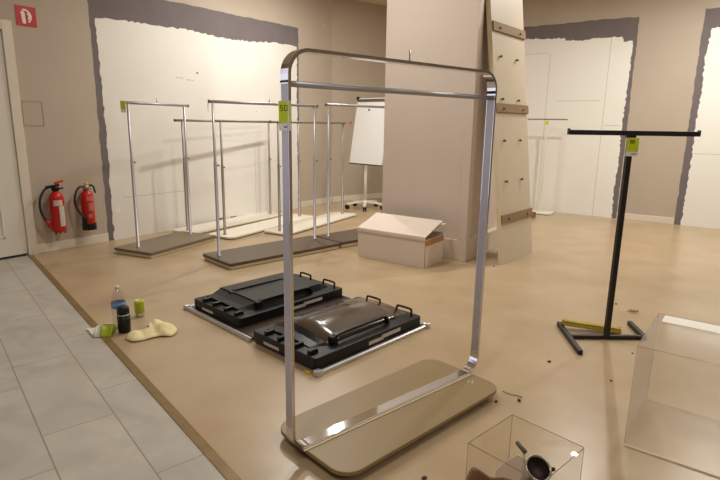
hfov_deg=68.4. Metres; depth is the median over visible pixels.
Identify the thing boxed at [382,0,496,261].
wall pillar
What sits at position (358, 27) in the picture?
wall
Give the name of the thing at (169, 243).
rack
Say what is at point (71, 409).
floor
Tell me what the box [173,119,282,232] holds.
rack
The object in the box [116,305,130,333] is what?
bottle
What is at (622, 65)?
wall
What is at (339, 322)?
hood
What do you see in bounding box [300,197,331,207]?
baseboard
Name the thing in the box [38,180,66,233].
fire extinguisher
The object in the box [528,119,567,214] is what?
display stand
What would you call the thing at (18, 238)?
door
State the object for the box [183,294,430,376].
frame
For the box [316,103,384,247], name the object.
rack
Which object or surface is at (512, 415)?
acrylic box
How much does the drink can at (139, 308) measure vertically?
0.118 m
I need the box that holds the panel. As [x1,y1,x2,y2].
[486,0,532,264]
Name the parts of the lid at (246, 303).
grab handle, grab handle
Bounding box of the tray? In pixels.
[349,163,382,166]
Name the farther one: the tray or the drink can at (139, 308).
the tray
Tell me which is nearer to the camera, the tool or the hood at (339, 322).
the tool
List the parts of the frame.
rail, rail, rail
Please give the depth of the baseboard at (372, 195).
9.27 m
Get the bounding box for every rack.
[114,98,215,257]
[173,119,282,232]
[203,98,339,268]
[210,120,312,238]
[264,120,355,234]
[279,48,496,475]
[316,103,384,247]
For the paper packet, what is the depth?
3.27 m
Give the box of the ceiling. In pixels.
[357,0,386,5]
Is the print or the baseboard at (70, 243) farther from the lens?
the baseboard at (70, 243)
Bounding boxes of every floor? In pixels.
[0,255,225,479]
[34,198,719,479]
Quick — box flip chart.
[345,97,384,210]
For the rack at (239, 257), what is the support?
on the floor at (230, 388)
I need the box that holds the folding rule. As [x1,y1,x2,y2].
[562,318,620,333]
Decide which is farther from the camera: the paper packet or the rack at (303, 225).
the rack at (303, 225)
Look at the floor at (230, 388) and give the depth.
3.15 m
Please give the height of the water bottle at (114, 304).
0.270 m
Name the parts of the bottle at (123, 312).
can lid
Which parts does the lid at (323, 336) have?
grab handle, grab handle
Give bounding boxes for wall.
[0,0,331,254]
[332,0,386,196]
[523,0,719,228]
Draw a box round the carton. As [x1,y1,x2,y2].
[357,212,445,267]
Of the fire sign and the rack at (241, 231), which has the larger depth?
the rack at (241, 231)
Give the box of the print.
[134,302,144,313]
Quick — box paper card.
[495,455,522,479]
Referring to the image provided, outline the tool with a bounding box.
[515,441,554,479]
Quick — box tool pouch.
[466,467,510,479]
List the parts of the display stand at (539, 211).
post, plate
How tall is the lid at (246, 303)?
0.120 m
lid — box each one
[194,272,341,326]
[254,295,419,368]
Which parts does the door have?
moulding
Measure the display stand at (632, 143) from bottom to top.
1.294 m
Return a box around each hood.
[220,272,326,305]
[279,297,405,344]
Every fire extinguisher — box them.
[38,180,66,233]
[74,182,96,230]
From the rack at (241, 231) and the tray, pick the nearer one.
the rack at (241, 231)
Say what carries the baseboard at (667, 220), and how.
attached to the wall at (622, 65)
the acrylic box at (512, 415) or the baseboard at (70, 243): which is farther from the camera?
the baseboard at (70, 243)
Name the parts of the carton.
lid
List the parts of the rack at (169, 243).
post, hanging rail, board, post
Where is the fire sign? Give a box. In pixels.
[14,4,36,27]
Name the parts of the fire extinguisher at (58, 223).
carry handle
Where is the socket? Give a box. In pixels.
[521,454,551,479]
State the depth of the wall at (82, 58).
6.18 m
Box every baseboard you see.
[37,233,108,252]
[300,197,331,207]
[332,193,381,201]
[617,212,673,223]
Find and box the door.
[0,19,38,259]
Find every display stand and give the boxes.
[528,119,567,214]
[557,128,700,354]
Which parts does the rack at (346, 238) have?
post, board, hanging rail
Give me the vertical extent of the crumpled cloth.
0.058 m
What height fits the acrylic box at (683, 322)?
0.448 m
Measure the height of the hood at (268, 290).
0.050 m
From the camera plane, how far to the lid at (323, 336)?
3.15 m
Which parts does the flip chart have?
leg, post, leg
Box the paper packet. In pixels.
[87,323,117,336]
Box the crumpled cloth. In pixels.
[126,319,176,341]
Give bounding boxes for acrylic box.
[465,414,583,479]
[624,315,719,478]
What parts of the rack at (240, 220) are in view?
post, hanging rail, board, post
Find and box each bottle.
[111,285,125,320]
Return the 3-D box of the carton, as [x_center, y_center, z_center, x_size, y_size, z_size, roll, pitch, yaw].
[0.402,-0.015,5.235,0.771,0.402,0.403,9,15,34]
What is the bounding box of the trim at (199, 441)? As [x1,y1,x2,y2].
[28,255,241,479]
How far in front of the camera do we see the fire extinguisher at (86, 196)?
5.44 m
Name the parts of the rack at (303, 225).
post, hanging rail, board, post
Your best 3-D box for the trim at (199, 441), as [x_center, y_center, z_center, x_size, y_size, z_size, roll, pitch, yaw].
[0.039,1.027,1.380,0.048,0.004,10.130,-9,16,-39]
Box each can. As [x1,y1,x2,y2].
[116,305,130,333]
[134,298,144,316]
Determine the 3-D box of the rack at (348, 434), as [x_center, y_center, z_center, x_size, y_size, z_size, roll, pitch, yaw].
[0.175,0.026,2.256,1.156,1.590,0.463,-10,17,-42]
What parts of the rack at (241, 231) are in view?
post, hanging rail, board, post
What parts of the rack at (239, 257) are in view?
post, hanging rail, board, post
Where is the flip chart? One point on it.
(367, 147)
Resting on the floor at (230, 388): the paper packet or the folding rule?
the folding rule

